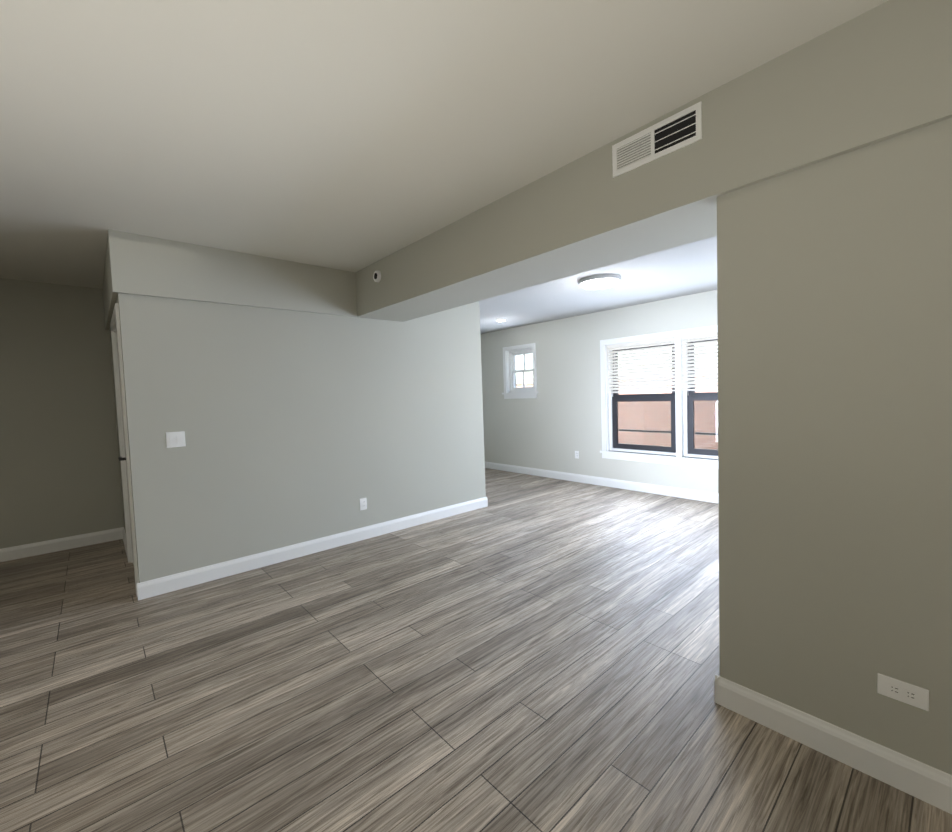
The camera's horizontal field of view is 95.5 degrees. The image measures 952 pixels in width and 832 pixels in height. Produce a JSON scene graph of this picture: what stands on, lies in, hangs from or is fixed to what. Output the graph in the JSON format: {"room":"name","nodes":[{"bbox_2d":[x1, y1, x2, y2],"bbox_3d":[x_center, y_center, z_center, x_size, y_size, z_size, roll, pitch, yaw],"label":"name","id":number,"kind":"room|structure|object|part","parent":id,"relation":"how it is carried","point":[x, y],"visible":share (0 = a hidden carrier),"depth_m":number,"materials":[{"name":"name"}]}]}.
{"room":"empty living room","nodes":[
{"label":"empty living room","id":0,"kind":"room"},
{"bbox_2d":[0,278,123,548],"bbox_3d":[-5.476,0.123,3.060,4.740,2.600,0.120,-4,4,-42],"label":"wall","id":1,"kind":"structure","parent":0,"point":[59,469],"depth_m":4.21,"materials":[{"name":"beige paint"}]},
{"bbox_2d":[0,528,119,561],"bbox_3d":[-5.423,1.364,3.041,4.590,0.120,0.016,-4,4,-42],"label":"baseboard","id":2,"kind":"structure","parent":1,"relation":"attached to","point":[49,546],"depth_m":4.23,"materials":[{"name":"white wood"}]},
{"bbox_2d":[109,297,125,532],"bbox_3d":[-3.105,0.004,3.866,0.120,2.600,1.830,-4,4,-42],"label":"wall","id":3,"kind":"structure","parent":0,"point":[117,424],"depth_m":4.37,"materials":[{"name":"beige paint"}]},
{"bbox_2d":[120,527,127,557],"bbox_3d":[-3.424,1.239,4.229,0.016,0.120,0.860,-4,4,-42],"label":"baseboard","id":4,"kind":"structure","parent":3,"relation":"attached to","point":[122,531],"depth_m":4.40,"materials":[{"name":"white"}]},
{"bbox_2d":[110,303,138,596],"bbox_3d":[-2.794,0.251,3.525,0.138,2.120,1.000,-4,4,-42],"label":"door frame","id":5,"kind":"structure","parent":3,"relation":"attached to","point":[115,324],"depth_m":3.63,"materials":[{"name":"white"}]},
{"bbox_2d":[116,332,133,563],"bbox_3d":[-2.809,0.295,3.512,0.035,2.018,0.814,-4,4,-42],"label":"door","id":6,"kind":"structure","parent":3,"relation":"in","point":[124,446],"depth_m":3.76,"materials":[{"name":"white wood"}]},
{"bbox_2d":[117,293,485,582],"bbox_3d":[-1.230,-0.077,4.230,3.410,2.600,0.120,-4,4,-42],"label":"wall","id":7,"kind":"structure","parent":0,"point":[297,427],"depth_m":3.77,"materials":[{"name":"beige paint"}]},
{"bbox_2d":[166,431,185,447],"bbox_3d":[-2.249,0.176,3.240,0.118,0.116,0.008,-4,4,-42],"label":"switch plate","id":8,"kind":"object","parent":7,"relation":"attached to","point":[175,439],"visible":1,"depth_m":3.24,"materials":[{"name":"white plastic"}]},
{"bbox_2d":[137,497,487,599],"bbox_3d":[-1.143,1.162,4.240,3.442,0.120,0.016,-4,4,-42],"label":"baseboard","id":9,"kind":"structure","parent":7,"relation":"attached to","point":[147,589],"depth_m":3.79,"materials":[{"name":"white"}]},
{"bbox_2d":[360,498,366,510],"bbox_3d":[-1.111,0.869,4.270,0.072,0.116,0.005,-4,4,-42],"label":"outlet","id":10,"kind":"object","parent":7,"relation":"attached to","point":[365,503],"visible":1,"depth_m":4.27,"materials":[{"name":"white plastic"}]},
{"bbox_2d":[0,0,887,288],"bbox_3d":[-2.121,-1.228,0.231,6.745,0.150,9.130,-4,4,-42],"label":"ceiling","id":11,"kind":"structure","parent":0,"point":[350,134],"depth_m":1.78,"materials":[{"name":"white paint"}]},
{"bbox_2d":[102,229,403,329],"bbox_3d":[-2.286,-1.155,4.473,2.340,0.440,1.980,-4,4,-42],"label":"bulkhead","id":12,"kind":"object","parent":11,"relation":"attached to","point":[137,264],"visible":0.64,"depth_m":3.41,"materials":[{"name":"beige paint"}]},
{"bbox_2d":[355,0,951,320],"bbox_3d":[1.226,-1.145,1.890,0.530,0.440,6.550,-4,4,-42],"label":"soffit","id":13,"kind":"structure","parent":11,"relation":"attached to","point":[881,72],"depth_m":1.85,"materials":[{"name":"beige paint"}]},
{"bbox_2d":[373,270,380,282],"bbox_3d":[-0.877,-1.236,3.825,0.028,0.104,0.104,-4,4,-42],"label":"smoke detector","id":14,"kind":"object","parent":13,"relation":"attached to","point":[377,276],"visible":1,"depth_m":3.81,"materials":[{"name":"white plastic"}]},
{"bbox_2d":[612,101,701,177],"bbox_3d":[0.803,-1.234,1.953,0.008,0.150,0.410,-4,4,-42],"label":"air vent grille","id":15,"kind":"object","parent":13,"relation":"attached to","point":[675,132],"visible":1,"depth_m":1.94,"materials":[{"name":"white plastic"}]},
{"bbox_2d":[0,468,951,831],"bbox_3d":[-1.030,1.384,2.105,10.560,0.120,10.400,-4,4,-42],"label":"floor","id":16,"kind":"structure","parent":0,"point":[522,652],"depth_m":2.04,"materials":[{"name":"grey wood"}]},
{"bbox_2d":[479,236,716,333],"bbox_3d":[1.569,-1.514,4.365,3.350,0.230,10.400,-4,4,-42],"label":"ceiling","id":17,"kind":"structure","parent":0,"point":[684,270],"depth_m":4.90,"materials":[{"name":"white paint"}]},
{"bbox_2d":[579,274,620,288],"bbox_3d":[1.261,-1.360,4.402,0.410,0.060,0.410,-4,4,-42],"label":"flush ceiling light","id":18,"kind":"object","parent":17,"relation":"attached to","point":[600,281],"visible":1,"depth_m":4.29,"materials":[{"name":"grey"}]},
{"bbox_2d":[581,278,618,288],"bbox_3d":[1.261,-1.340,4.403,0.380,0.020,0.380,-4,4,-42],"label":"diffuser","id":19,"kind":"object","parent":18,"relation":"attached to","point":[587,283],"depth_m":4.33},
{"bbox_2d":[480,290,717,492],"bbox_3d":[2.401,-0.235,5.802,0.250,2.520,8.800,-4,4,-42],"label":"wall","id":20,"kind":"structure","parent":0,"point":[555,424],"depth_m":6.65,"materials":[{"name":"beige paint"}]},
{"bbox_2d":[502,343,537,398],"bbox_3d":[0.792,-0.759,7.459,0.210,0.910,0.790,-4,4,-42],"label":"window","id":21,"kind":"structure","parent":20,"relation":"in","point":[509,393],"depth_m":7.53,"materials":[{"name":"white"}]},
{"bbox_3d":[0.832,-0.781,7.495,0.100,0.728,0.606,-4,4,-42],"label":"frame","id":22,"kind":"part","parent":21,"relation":"part of","materials":[{"name":"white"}]},
{"bbox_3d":[0.834,-0.781,7.496,0.065,0.658,0.536,-4,4,-42],"label":"small window sash","id":23,"kind":"part","parent":21,"relation":"part of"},
{"bbox_3d":[0.834,-0.781,7.496,0.041,0.568,0.446,-4,4,-42],"label":"glass","id":24,"kind":"part","parent":21,"relation":"part of","materials":[{"name":"white"}]},
{"bbox_2d":[485,461,718,503],"bbox_3d":[2.342,0.971,5.772,0.016,0.120,8.800,-4,4,-42],"label":"baseboard","id":25,"kind":"structure","parent":20,"relation":"attached to","point":[712,497],"depth_m":6.17,"materials":[{"name":"white"}]},
{"bbox_2d":[600,325,717,468],"bbox_3d":[2.595,-0.226,5.479,0.210,1.700,2.240,-4,4,-42],"label":"window","id":26,"kind":"structure","parent":20,"relation":"in","point":[709,463],"depth_m":5.55,"materials":[{"name":"white"}]},
{"bbox_2d":[608,342,675,455],"bbox_3d":[2.285,-0.250,5.908,0.100,1.508,0.983,-4,4,-42],"label":"window unit","id":27,"kind":"structure","parent":26,"relation":"attached to","point":[615,399],"depth_m":5.94,"materials":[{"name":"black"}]},
{"bbox_3d":[2.287,-0.251,5.910,0.041,1.298,0.773,-4,4,-42],"label":"glass","id":28,"kind":"part","parent":27,"relation":"part of","materials":[{"name":"clear glass"}]},
{"bbox_2d":[607,333,717,392],"bbox_3d":[2.565,-0.651,5.444,0.053,0.674,2.020,-4,4,-42],"label":"window blind","id":29,"kind":"object","parent":26,"relation":"attached to","point":[622,385],"visible":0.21,"depth_m":5.61,"materials":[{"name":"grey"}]},
{"bbox_2d":[683,337,717,458],"bbox_3d":[2.986,-0.235,5.122,0.100,1.508,0.983,-4,4,-42],"label":"window unit","id":30,"kind":"structure","parent":26,"relation":"attached to","point":[690,399],"depth_m":5.39,"materials":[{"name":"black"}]},
{"bbox_3d":[2.988,-0.235,5.124,0.041,1.298,0.773,-4,4,-42],"label":"glass","id":31,"kind":"part","parent":30,"relation":"part of","materials":[{"name":"clear glass"}]},
{"bbox_2d":[717,118,951,774],"bbox_3d":[2.210,0.185,0.651,0.150,2.200,3.354,-4,4,-42],"label":"wall","id":32,"kind":"structure","parent":0,"point":[834,302],"depth_m":1.54,"materials":[{"name":"beige paint"}]},
{"bbox_2d":[714,675,951,813],"bbox_3d":[2.180,1.227,0.669,0.041,0.120,3.350,-4,4,-42],"label":"baseboard","id":33,"kind":"structure","parent":32,"relation":"attached to","point":[914,777],"depth_m":1.58,"materials":[{"name":"white"}]},
{"bbox_2d":[877,673,928,710],"bbox_3d":[1.441,0.932,1.461,0.008,0.072,0.125,-4,4,-42],"label":"outlet","id":34,"kind":"object","parent":32,"relation":"attached to","point":[883,681],"depth_m":1.46,"materials":[{"name":"white plastic"}]},
{"label":"outside","id":35,"kind":"structure","parent":0,"visible":0},
{"bbox_2d":[517,376,717,449],"bbox_3d":[8.545,3.969,15.648,8.000,10.750,24.000,-4,4,-42],"label":"brick building","id":36,"kind":"structure","parent":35,"point":[635,417],"depth_m":12.81,"materials":[{"name":"orange brick"}]},
{"bbox_2d":[516,365,717,383],"bbox_3d":[5.537,2.350,12.935,0.300,7.450,24.000,-4,4,-42],"label":"stone building","id":37,"kind":"structure","parent":36,"relation":"attached to","point":[527,380],"depth_m":13.14,"materials":[{"name":"white stone"}]}
]}

